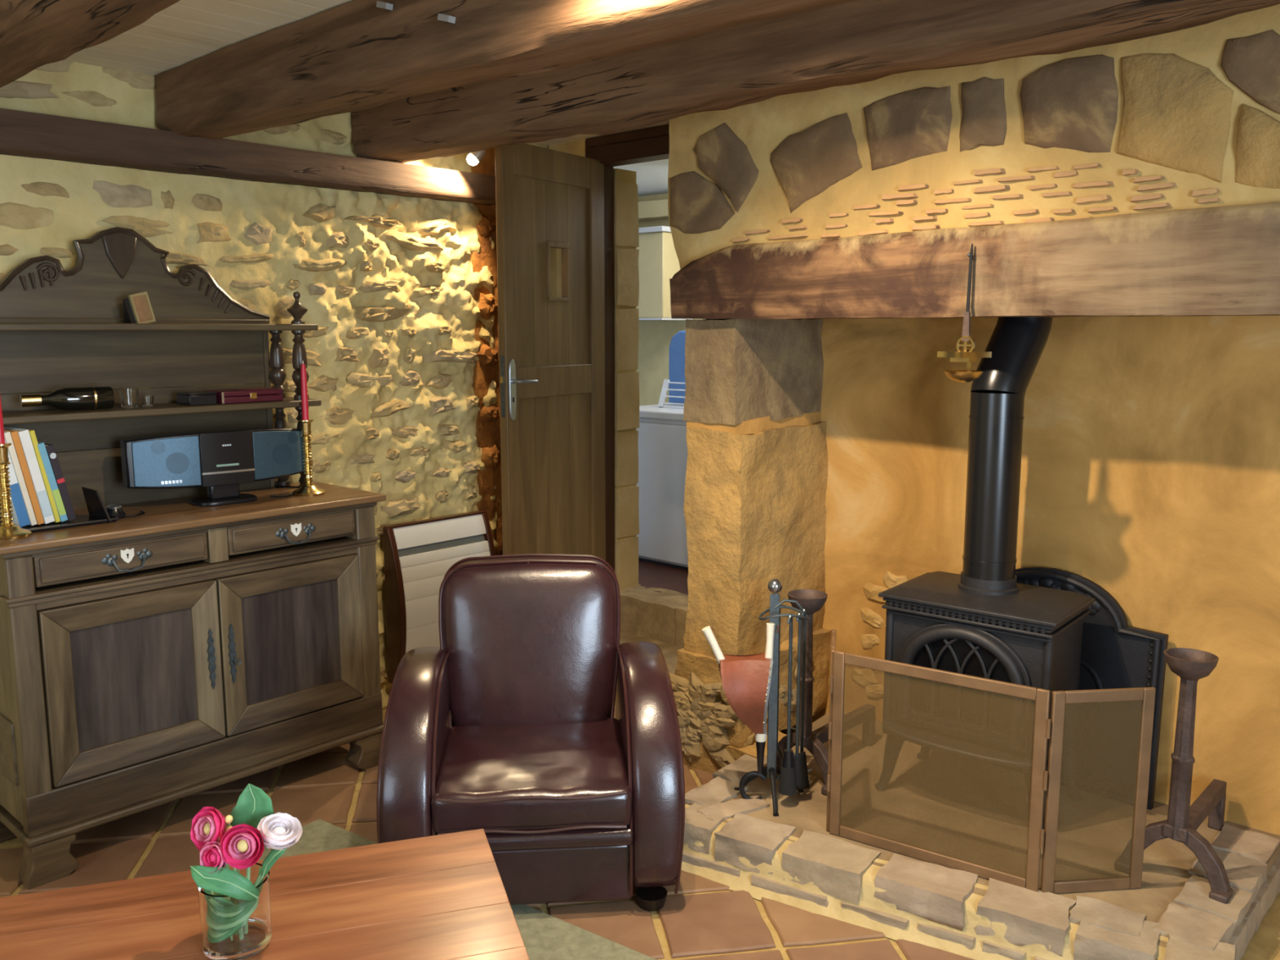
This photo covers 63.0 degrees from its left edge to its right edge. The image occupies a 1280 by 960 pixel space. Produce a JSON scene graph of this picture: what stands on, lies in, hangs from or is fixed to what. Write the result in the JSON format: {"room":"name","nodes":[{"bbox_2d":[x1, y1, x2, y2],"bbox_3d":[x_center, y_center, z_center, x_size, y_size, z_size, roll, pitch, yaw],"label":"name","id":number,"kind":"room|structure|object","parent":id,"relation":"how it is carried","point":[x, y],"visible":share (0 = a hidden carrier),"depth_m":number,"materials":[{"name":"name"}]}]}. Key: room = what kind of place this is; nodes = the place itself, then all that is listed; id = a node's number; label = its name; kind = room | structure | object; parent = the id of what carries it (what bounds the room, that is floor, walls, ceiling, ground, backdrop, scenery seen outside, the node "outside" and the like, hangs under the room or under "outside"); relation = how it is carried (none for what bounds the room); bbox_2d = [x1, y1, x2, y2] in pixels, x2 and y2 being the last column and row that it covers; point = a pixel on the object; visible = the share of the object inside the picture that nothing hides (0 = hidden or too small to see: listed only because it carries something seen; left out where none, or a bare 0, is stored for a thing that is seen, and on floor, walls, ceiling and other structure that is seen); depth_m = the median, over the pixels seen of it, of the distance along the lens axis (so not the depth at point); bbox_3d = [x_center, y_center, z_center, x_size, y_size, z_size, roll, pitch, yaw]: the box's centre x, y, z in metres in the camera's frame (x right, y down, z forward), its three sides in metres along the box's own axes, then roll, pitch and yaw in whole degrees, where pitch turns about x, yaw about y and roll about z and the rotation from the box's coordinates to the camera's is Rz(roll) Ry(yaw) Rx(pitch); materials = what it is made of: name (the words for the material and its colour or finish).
{"room":"traditional dwelling","nodes":[
{"label":"traditional dwelling","id":0,"kind":"room"},
{"bbox_2d":[0,58,586,708],"bbox_3d":[-2.227,-0.091,3.104,0.551,2.501,5.453,7,11,42],"label":"wall","id":1,"kind":"structure","parent":0,"point":[401,293],"depth_m":4.13,"materials":[{"name":"stone"}]},
{"bbox_2d":[0,107,496,205],"bbox_3d":[-2.259,-1.013,2.868,0.181,0.120,4.760,7,11,42],"label":"beam","id":2,"kind":"structure","parent":1,"relation":"attached to","point":[24,133],"depth_m":3.63,"materials":[{"name":"brown wood"}]},
{"bbox_2d":[382,510,496,684],"bbox_3d":[-0.864,0.496,4.519,0.169,0.669,0.525,7,11,42],"label":"wall heater","id":3,"kind":"object","parent":1,"relation":"attached to","point":[418,555],"visible":0.68,"depth_m":4.37,"materials":[{"name":"white metal"}]},
{"bbox_2d":[494,144,605,560],"bbox_3d":[-0.347,-0.246,4.547,0.096,2.300,0.696,5,10,33],"label":"door","id":4,"kind":"structure","parent":1,"relation":"in","point":[550,202],"depth_m":4.49,"materials":[{"name":"brown wood"}]},
{"bbox_2d":[585,124,669,591],"bbox_3d":[0.070,-0.455,4.736,1.104,2.140,0.283,7,11,42],"label":"door frame","id":5,"kind":"structure","parent":1,"relation":"attached to","point":[626,254],"depth_m":4.88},
{"bbox_2d":[59,0,669,196],"bbox_3d":[-0.395,-1.254,2.303,8.100,0.180,7.300,7,11,42],"label":"ceiling","id":6,"kind":"structure","parent":0,"point":[202,28],"depth_m":3.08,"materials":[{"name":"beige wood"}]},
{"bbox_2d":[0,0,196,90],"bbox_3d":[-0.023,-0.910,1.161,5.560,0.208,0.275,7,11,42],"label":"ceiling beam","id":7,"kind":"structure","parent":6,"relation":"attached to","point":[33,33],"depth_m":2.25,"materials":[{"name":"brown wood"}]},
{"bbox_2d":[154,0,857,137],"bbox_3d":[0.496,-0.967,1.727,5.560,0.258,0.218,7,11,42],"label":"ceiling beam","id":8,"kind":"structure","parent":6,"relation":"attached to","point":[348,55],"depth_m":2.60,"materials":[{"name":"brown wood"}]},
{"bbox_2d":[376,0,393,10],"bbox_3d":[-0.630,-1.171,2.580,0.044,0.025,0.020,7,11,42],"label":"clip","id":9,"kind":"object","parent":8,"relation":"attached to","point":[383,5],"visible":1,"depth_m":2.57,"materials":[{"name":"silver metal"}]},
{"bbox_2d":[437,13,454,23],"bbox_3d":[-0.449,-1.072,2.428,0.044,0.025,0.020,7,11,42],"label":"clip","id":10,"kind":"object","parent":8,"relation":"attached to","point":[446,18],"visible":1,"depth_m":2.42,"materials":[{"name":"silver metal"}]},
{"bbox_2d":[354,0,1279,167],"bbox_3d":[1.013,-1.071,2.284,5.560,0.213,0.267,7,11,42],"label":"ceiling beam","id":11,"kind":"structure","parent":6,"relation":"attached to","point":[860,44],"depth_m":2.79,"materials":[{"name":"brown wood"}]},
{"bbox_2d":[466,151,486,165],"bbox_3d":[-0.673,-1.372,4.296,0.079,0.157,0.052,-4,9,-23],"label":"spot lamp","id":12,"kind":"object","parent":11,"relation":"attached to","point":[473,157],"visible":0.8,"depth_m":4.28,"materials":[{"name":"beige"}]},
{"bbox_2d":[0,702,1279,959],"bbox_3d":[-0.145,1.499,1.480,6.100,0.208,5.550,7,11,42],"label":"floor","id":13,"kind":"structure","parent":0,"point":[706,919],"depth_m":3.00,"materials":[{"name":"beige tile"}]},
{"bbox_2d":[0,226,386,889],"bbox_3d":[-1.506,0.142,3.455,0.502,1.926,1.248,7,11,42],"label":"sideboard","id":14,"kind":"object","parent":13,"relation":"on","point":[178,649],"visible":0.91,"depth_m":3.35,"materials":[{"name":"brown wood"}]},
{"bbox_2d":[0,442,31,540],"bbox_3d":[-1.801,0.029,2.963,0.116,0.266,0.116,7,11,42],"label":"candlestick","id":15,"kind":"object","parent":14,"relation":"on","point":[9,530],"visible":1,"depth_m":2.95,"materials":[{"name":"gold metal"}]},
{"bbox_2d":[0,395,4,444],"bbox_3d":[-1.801,-0.193,2.931,0.023,0.234,0.022,7,11,42],"label":"candle","id":16,"kind":"object","parent":15,"relation":"in","point":[2,428],"visible":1,"depth_m":2.93,"materials":[{"name":"red wax"}]},
{"bbox_2d":[0,442,11,458],"bbox_3d":[-1.801,-0.081,2.948,0.054,0.044,0.053,7,11,42],"label":"socket","id":17,"kind":"object","parent":15,"relation":"attached to","point":[3,447],"depth_m":2.94,"materials":[{"name":"gold metal"}]},
{"bbox_2d":[19,386,114,410],"bbox_3d":[-1.777,-0.251,3.243,0.253,0.073,0.073,-7,11,-39],"label":"wine bottle","id":18,"kind":"object","parent":14,"relation":"on","point":[72,398],"visible":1,"depth_m":3.23,"materials":[{"name":"black glass"}]},
{"bbox_2d":[21,514,118,532],"bbox_3d":[-1.749,0.127,3.175,0.175,0.012,0.255,7,11,42],"label":"desk tray","id":19,"kind":"object","parent":14,"relation":"on","point":[86,519],"visible":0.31,"depth_m":3.14,"materials":[{"name":"black plastic"}]},
{"bbox_2d":[0,440,30,527],"bbox_3d":[-1.895,-0.008,3.083,0.171,0.285,0.084,6,10,34],"label":"book","id":20,"kind":"object","parent":19,"relation":"on","point":[20,517],"visible":0.38,"depth_m":3.06,"materials":[{"name":"blue paper"}]},
{"bbox_2d":[4,431,37,525],"bbox_3d":[-1.878,-0.009,3.101,0.170,0.282,0.070,6,10,34],"label":"book","id":21,"kind":"object","parent":19,"relation":"on","point":[11,450],"visible":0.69,"depth_m":3.05,"materials":[{"name":"white paper"}]},
{"bbox_2d":[4,429,44,524],"bbox_3d":[-1.865,-0.011,3.114,0.170,0.283,0.072,6,10,34],"label":"book","id":22,"kind":"object","parent":19,"relation":"on","point":[16,442],"visible":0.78,"depth_m":3.06,"materials":[{"name":"orange paper"}]},
{"bbox_2d":[4,426,54,524],"bbox_3d":[-1.849,-0.015,3.132,0.171,0.285,0.082,6,10,34],"label":"book","id":23,"kind":"object","parent":19,"relation":"on","point":[24,434],"visible":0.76,"depth_m":3.08,"materials":[{"name":"white paper"}]},
{"bbox_2d":[13,427,60,522],"bbox_3d":[-1.833,-0.016,3.148,0.170,0.282,0.067,6,10,34],"label":"book","id":24,"kind":"object","parent":19,"relation":"on","point":[32,433],"visible":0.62,"depth_m":3.10,"materials":[{"name":"yellow paper"}]},
{"bbox_2d":[37,441,67,521],"bbox_3d":[-1.821,0.001,3.165,0.171,0.243,0.071,6,10,34],"label":"book","id":25,"kind":"object","parent":19,"relation":"on","point":[55,492],"visible":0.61,"depth_m":3.12,"materials":[{"name":"blue paper"}]},
{"bbox_2d":[44,443,75,520],"bbox_3d":[-1.805,0.003,3.183,0.171,0.236,0.071,6,10,34],"label":"book","id":26,"kind":"object","parent":19,"relation":"on","point":[50,448],"visible":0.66,"depth_m":3.13,"materials":[{"name":"black paper"}]},
{"bbox_2d":[81,486,111,520],"bbox_3d":[-1.675,0.073,3.222,0.160,0.090,0.022,7,11,42],"label":"bookend","id":27,"kind":"object","parent":19,"relation":"on","point":[95,506],"visible":1,"depth_m":3.22,"materials":[{"name":"black plastic"}]},
{"bbox_2d":[106,503,145,519],"bbox_3d":[-1.626,0.093,3.300,0.084,0.043,0.135,7,11,42],"label":"webcam","id":28,"kind":"object","parent":14,"relation":"on","point":[115,510],"visible":0.81,"depth_m":3.25,"materials":[{"name":"black plastic"}]},
{"bbox_2d":[119,388,138,408],"bbox_3d":[-1.651,-0.264,3.380,0.056,0.060,0.056,7,11,42],"label":"glass tumbler","id":29,"kind":"object","parent":14,"relation":"on","point":[129,397],"visible":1,"depth_m":3.36,"materials":[{"name":"white"}]},
{"bbox_2d":[123,291,155,323],"bbox_3d":[-1.635,-0.553,3.392,0.066,0.116,0.092,6,10,35],"label":"picture frame","id":30,"kind":"object","parent":14,"relation":"on","point":[137,308],"visible":0.83,"depth_m":3.37,"materials":[{"name":"brown plastic"}]},
{"bbox_2d":[140,395,154,406],"bbox_3d":[-1.622,-0.260,3.443,0.040,0.035,0.040,7,11,42],"label":"glass cup","id":31,"kind":"object","parent":14,"relation":"on","point":[147,400],"visible":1,"depth_m":3.43,"materials":[{"name":"white"}]},
{"bbox_2d":[0,323,318,331],"bbox_3d":[-1.620,-0.500,3.420,0.245,0.023,1.120,7,11,42],"label":"shelf","id":32,"kind":"object","parent":14,"relation":"attached to","point":[3,326],"depth_m":3.35,"materials":[{"name":"brown wood"}]},
{"bbox_2d":[2,396,321,424],"bbox_3d":[-1.620,-0.233,3.459,0.245,0.023,1.120,7,11,42],"label":"shelf","id":33,"kind":"object","parent":14,"relation":"attached to","point":[11,414],"depth_m":3.35,"materials":[{"name":"brown wood"}]},
{"bbox_2d":[0,480,386,555],"bbox_3d":[-1.509,0.105,3.452,0.495,0.024,1.248,7,11,42],"label":"countertop","id":34,"kind":"structure","parent":14,"relation":"on","point":[175,513],"depth_m":3.37,"materials":[{"name":"brown wood"}]},
{"bbox_2d":[176,391,217,405],"bbox_3d":[-1.503,-0.277,3.543,0.091,0.040,0.120,-8,11,-43],"label":"box","id":35,"kind":"object","parent":14,"relation":"on","point":[193,397],"visible":1,"depth_m":3.50,"materials":[{"name":"black plastic"}]},
{"bbox_2d":[120,427,304,506],"bbox_3d":[-1.423,-0.047,3.559,0.604,0.245,0.140,-7,11,-41],"label":"stereo","id":36,"kind":"object","parent":14,"relation":"on","point":[218,460],"visible":0.98,"depth_m":3.50,"materials":[{"name":"black plastic"}]},
{"bbox_2d":[203,387,283,404],"bbox_3d":[-1.390,-0.296,3.668,0.134,0.042,0.230,7,11,40],"label":"case","id":37,"kind":"object","parent":14,"relation":"on","point":[250,394],"visible":0.82,"depth_m":3.62,"materials":[{"name":"red leather"}]},
{"bbox_2d":[270,485,297,497],"bbox_3d":[-1.277,0.040,3.789,0.103,0.007,0.257,-2,9,-15],"label":"power cable","id":38,"kind":"object","parent":14,"relation":"on","point":[291,486],"visible":0.6,"depth_m":3.71,"materials":[{"name":"black plastic"}]},
{"bbox_2d":[292,418,325,496],"bbox_3d":[-1.188,-0.082,3.732,0.116,0.266,0.116,7,11,42],"label":"candlestick","id":39,"kind":"object","parent":14,"relation":"on","point":[308,488],"visible":1,"depth_m":3.72,"materials":[{"name":"gold metal"}]},
{"bbox_2d":[300,360,308,420],"bbox_3d":[-1.188,-0.304,3.699,0.023,0.234,0.022,7,11,42],"label":"candle","id":40,"kind":"object","parent":39,"relation":"in","point":[303,371],"visible":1,"depth_m":3.69,"materials":[{"name":"red wax"}]},
{"bbox_2d":[297,418,313,431],"bbox_3d":[-1.188,-0.192,3.716,0.054,0.044,0.053,7,11,42],"label":"socket","id":41,"kind":"object","parent":39,"relation":"attached to","point":[305,425],"depth_m":3.70,"materials":[{"name":"gold metal"}]},
{"bbox_2d":[258,818,657,959],"bbox_3d":[-0.537,1.268,2.337,2.100,0.006,1.200,6,10,35],"label":"rug","id":42,"kind":"object","parent":13,"relation":"on","point":[544,936],"visible":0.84,"depth_m":2.78,"materials":[{"name":"beige carpet"}]},
{"bbox_2d":[0,828,529,959],"bbox_3d":[-0.860,1.098,1.963,1.250,0.438,0.660,-3,9,-17],"label":"coffee table","id":43,"kind":"object","parent":42,"relation":"on","point":[442,896],"visible":1,"depth_m":2.07,"materials":[{"name":"brown wood"}]},
{"bbox_2d":[197,862,271,959],"bbox_3d":[-0.758,0.805,1.954,0.135,0.145,0.136,7,11,42],"label":"glass vase","id":44,"kind":"object","parent":43,"relation":"on","point":[232,928],"depth_m":1.91,"materials":[{"name":"clear glass"}]},
{"bbox_2d":[190,806,230,869],"bbox_3d":[-0.790,0.731,1.937,0.079,0.259,0.056,5,10,32],"label":"flower","id":45,"kind":"object","parent":44,"relation":"in","point":[208,824],"visible":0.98,"depth_m":1.92,"materials":[{"name":"pink plant"}]},
{"bbox_2d":[199,840,227,873],"bbox_3d":[-0.776,0.756,1.924,0.052,0.212,0.088,-2,8,-12],"label":"flower","id":46,"kind":"object","parent":44,"relation":"in","point":[210,856],"visible":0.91,"depth_m":1.89,"materials":[{"name":"pink plant"}]},
{"bbox_2d":[190,865,259,901],"bbox_3d":[-0.755,0.778,1.905,0.080,0.170,0.094,7,11,42],"label":"leaf","id":47,"kind":"object","parent":44,"relation":"in","point":[229,882],"visible":0.91,"depth_m":1.88,"materials":[{"name":"green plant"}]},
{"bbox_2d":[225,814,235,871],"bbox_3d":[-0.749,0.736,1.934,0.014,0.249,0.023,7,11,42],"label":"bud","id":48,"kind":"object","parent":44,"relation":"in","point":[228,819],"visible":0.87,"depth_m":1.91,"materials":[{"name":"yellow plant"}]},
{"bbox_2d":[220,823,264,879],"bbox_3d":[-0.728,0.742,1.909,0.099,0.245,0.063,7,11,42],"label":"flower","id":49,"kind":"object","parent":44,"relation":"in","point":[242,845],"visible":0.96,"depth_m":1.89,"materials":[{"name":"pink plant"}]},
{"bbox_2d":[227,783,273,872],"bbox_3d":[-0.730,0.710,1.972,0.081,0.286,0.031,-3,9,-20],"label":"leaf","id":50,"kind":"object","parent":44,"relation":"in","point":[253,804],"visible":0.65,"depth_m":1.96,"materials":[{"name":"green plant"}]},
{"bbox_2d":[253,847,286,886],"bbox_3d":[-0.704,0.762,1.933,0.120,0.194,0.015,2,9,16],"label":"leaf","id":51,"kind":"object","parent":44,"relation":"in","point":[273,855],"visible":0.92,"depth_m":1.91,"materials":[{"name":"green plant"}]},
{"bbox_2d":[253,812,302,884],"bbox_3d":[-0.697,0.742,1.931,0.150,0.240,0.078,-2,8,-12],"label":"flower","id":52,"kind":"object","parent":44,"relation":"in","point":[278,831],"visible":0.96,"depth_m":1.93,"materials":[{"name":"white plant"}]},
{"bbox_2d":[376,553,684,911],"bbox_3d":[-0.318,0.716,3.134,0.826,0.870,0.776,-1,8,-5],"label":"armchair","id":53,"kind":"object","parent":13,"relation":"on","point":[507,728],"visible":0.94,"depth_m":2.95,"materials":[{"name":"leather"}]},
{"bbox_2d":[431,717,632,833],"bbox_3d":[-0.309,0.845,3.050,0.536,0.148,0.552,-1,8,-5],"label":"seat cushion","id":54,"kind":"object","parent":53,"relation":"on","point":[492,775],"depth_m":2.86,"materials":[{"name":"leather"}]},
{"bbox_2d":[619,631,677,675],"bbox_3d":[0.029,0.845,4.729,1.267,0.191,0.488,7,11,42],"label":"stone step","id":55,"kind":"structure","parent":13,"relation":"on","point":[669,651],"depth_m":4.74,"materials":[{"name":"beige stone"}]},
{"bbox_2d":[619,583,686,645],"bbox_3d":[0.241,0.665,4.828,0.961,0.216,0.258,7,11,42],"label":"stone step","id":56,"kind":"structure","parent":55,"relation":"on","point":[646,611],"depth_m":4.86,"materials":[{"name":"beige stone"}]},
{"bbox_2d":[668,318,830,773],"bbox_3d":[0.463,0.242,3.887,0.479,1.678,0.673,7,11,42],"label":"pillar","id":57,"kind":"structure","parent":13,"relation":"on","point":[756,439],"depth_m":3.73,"materials":[{"name":"stone"}]},
{"bbox_2d":[670,201,1279,319],"bbox_3d":[1.745,-0.504,2.323,4.200,0.272,0.275,7,11,42],"label":"mantel beam","id":58,"kind":"structure","parent":57,"relation":"on","point":[1224,260],"depth_m":2.81,"materials":[{"name":"brown wood"}]},
{"bbox_2d":[937,243,991,382],"bbox_3d":[0.900,-0.461,2.886,0.107,0.378,0.107,-4,9,-23],"label":"oil lamp","id":59,"kind":"object","parent":58,"relation":"hanging from","point":[968,356],"visible":1,"depth_m":2.89,"materials":[{"name":"metal"}]},
{"bbox_2d":[937,351,991,358],"bbox_3d":[0.900,-0.349,2.902,0.102,0.016,0.102,-4,9,-25],"label":"tray","id":60,"kind":"object","parent":59,"relation":"on","point":[952,354],"depth_m":2.88,"materials":[{"name":"gold metal"}]},
{"bbox_2d":[680,711,1279,959],"bbox_3d":[0.957,1.091,3.136,1.599,0.141,1.198,7,11,42],"label":"hearth","id":61,"kind":"object","parent":13,"relation":"on","point":[963,808],"visible":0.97,"depth_m":2.94,"materials":[{"name":"stone"}]},
{"bbox_2d":[734,578,809,816],"bbox_3d":[0.414,0.663,3.221,0.224,0.721,0.186,0,8,0],"label":"stand","id":62,"kind":"object","parent":61,"relation":"on","point":[775,586],"visible":0.94,"depth_m":3.25,"materials":[{"name":"metal"}]},
{"bbox_2d":[702,622,779,773],"bbox_3d":[0.307,0.675,3.216,0.237,0.480,0.164,0,8,0],"label":"bellows","id":63,"kind":"object","parent":62,"relation":"hanging from","point":[746,678],"visible":1,"depth_m":3.16,"materials":[{"name":"leather"}]},
{"bbox_2d":[775,608,782,780],"bbox_3d":[0.434,0.678,3.295,0.050,0.575,0.030,0,8,0],"label":"tongs","id":64,"kind":"object","parent":62,"relation":"hanging from","point":[778,776],"visible":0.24,"depth_m":3.31,"materials":[{"name":"metal"}]},
{"bbox_2d":[778,615,796,795],"bbox_3d":[0.459,0.688,3.210,0.055,0.569,0.056,0,8,0],"label":"brush","id":65,"kind":"object","parent":62,"relation":"hanging from","point":[787,787],"visible":1,"depth_m":3.22,"materials":[{"name":"metal"}]},
{"bbox_2d":[793,613,809,790],"bbox_3d":[0.490,0.685,3.230,0.084,0.570,0.040,0,8,0],"label":"shovel","id":66,"kind":"object","parent":62,"relation":"hanging from","point":[800,759],"visible":0.76,"depth_m":3.25,"materials":[{"name":"metal"}]},
{"bbox_2d":[800,608,812,772],"bbox_3d":[0.518,0.681,3.276,0.053,0.574,0.022,-4,9,-28],"label":"poker","id":67,"kind":"object","parent":62,"relation":"hanging from","point":[804,611],"visible":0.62,"depth_m":3.27,"materials":[{"name":"metal"}]},
{"bbox_2d":[763,589,875,795],"bbox_3d":[0.660,0.658,3.524,0.280,0.634,0.499,7,11,42],"label":"andiron","id":68,"kind":"object","parent":61,"relation":"on","point":[812,601],"visible":0.68,"depth_m":3.38,"materials":[{"name":"metal"}]},
{"bbox_2d":[786,589,827,614],"bbox_3d":[0.535,0.397,3.347,0.128,0.066,0.128,7,11,42],"label":"cup","id":69,"kind":"object","parent":68,"relation":"on","point":[811,601],"depth_m":3.31,"materials":[{"name":"metal"}]},
{"bbox_2d":[875,316,1095,829],"bbox_3d":[1.059,0.070,3.181,0.550,1.910,0.434,7,11,39],"label":"wood stove","id":70,"kind":"object","parent":61,"relation":"on","point":[980,622],"visible":0.88,"depth_m":3.13,"materials":[{"name":"black metal"}]},
{"bbox_2d":[826,629,1155,893],"bbox_3d":[0.900,0.782,2.916,0.912,0.554,0.220,6,10,35],"label":"fire screen","id":71,"kind":"object","parent":61,"relation":"on","point":[1045,728],"visible":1,"depth_m":2.74,"materials":[{"name":"brown metal"}]},
{"bbox_2d":[989,566,1168,809],"bbox_3d":[1.324,0.636,3.431,0.720,0.700,0.076,7,11,42],"label":"fireback","id":72,"kind":"object","parent":61,"relation":"on","point":[1115,655],"visible":0.28,"depth_m":3.29,"materials":[{"name":"metal"}]},
{"bbox_2d":[1114,647,1233,904],"bbox_3d":[1.558,0.749,2.900,0.280,0.634,0.499,7,11,42],"label":"andiron","id":73,"kind":"object","parent":61,"relation":"on","point":[1181,824],"visible":0.92,"depth_m":2.75,"materials":[{"name":"metal"}]},
{"bbox_2d":[1163,647,1218,680],"bbox_3d":[1.433,0.487,2.724,0.128,0.066,0.128,7,11,42],"label":"cup","id":74,"kind":"object","parent":73,"relation":"on","point":[1188,664],"depth_m":2.70,"materials":[{"name":"metal"}]},
{"bbox_2d":[636,193,686,405],"bbox_3d":[0.337,-0.799,6.551,3.600,2.300,0.200,7,11,42],"label":"wall","id":75,"kind":"structure","parent":0,"point":[655,337],"depth_m":6.64,"materials":[{"name":"paint"}]},
{"bbox_2d":[637,198,668,222],"bbox_3d":[0.239,-1.636,6.282,3.454,0.108,0.139,7,11,42],"label":"beam","id":76,"kind":"structure","parent":75,"relation":"attached to","point":[650,210],"depth_m":6.35,"materials":[{"name":"beige paint"}]},
{"bbox_2d":[636,226,686,320],"bbox_3d":[-0.042,-1.264,6.479,0.739,0.542,0.300,7,11,42],"label":"upper cabinet","id":77,"kind":"object","parent":75,"relation":"attached to","point":[659,263],"visible":0.23,"depth_m":6.21,"materials":[{"name":"beige paint"}]},
{"bbox_2d":[638,560,685,595],"bbox_3d":[0.068,0.421,6.355,3.700,0.140,1.910,7,11,42],"label":"floor","id":78,"kind":"structure","parent":0,"point":[671,579],"depth_m":5.36,"materials":[{"name":"tile"}]},
{"bbox_2d":[636,404,689,569],"bbox_3d":[0.369,0.027,5.695,0.870,0.829,0.645,7,11,42],"label":"appliance","id":79,"kind":"object","parent":78,"relation":"on","point":[661,442],"visible":0.15,"depth_m":5.51,"materials":[{"name":"white metal"}]},
{"bbox_2d":[657,379,686,407],"bbox_3d":[0.250,-0.460,5.628,0.361,0.151,0.074,7,11,42],"label":"drying rack","id":80,"kind":"object","parent":79,"relation":"on","point":[665,385],"visible":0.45,"depth_m":5.72,"materials":[{"name":"white metal"}]},
{"bbox_2d":[668,330,686,404],"bbox_3d":[0.282,-0.628,5.848,0.275,0.418,0.060,7,11,42],"label":"ironing board","id":81,"kind":"object","parent":79,"relation":"on","point":[677,347],"visible":0.44,"depth_m":5.87,"materials":[{"name":"blue fabric"}]},
{"bbox_2d":[667,6,1279,270],"bbox_3d":[1.935,-0.896,2.517,4.275,0.670,0.820,7,11,42],"label":"wall","id":82,"kind":"structure","parent":0,"point":[1188,120],"depth_m":2.85,"materials":[{"name":"stone"}]},
{"bbox_2d":[791,315,1279,835],"bbox_3d":[2.070,0.204,2.770,4.200,2.000,0.033,7,11,42],"label":"wall","id":83,"kind":"structure","parent":0,"point":[1150,469],"depth_m":3.27,"materials":[{"name":"paint"}]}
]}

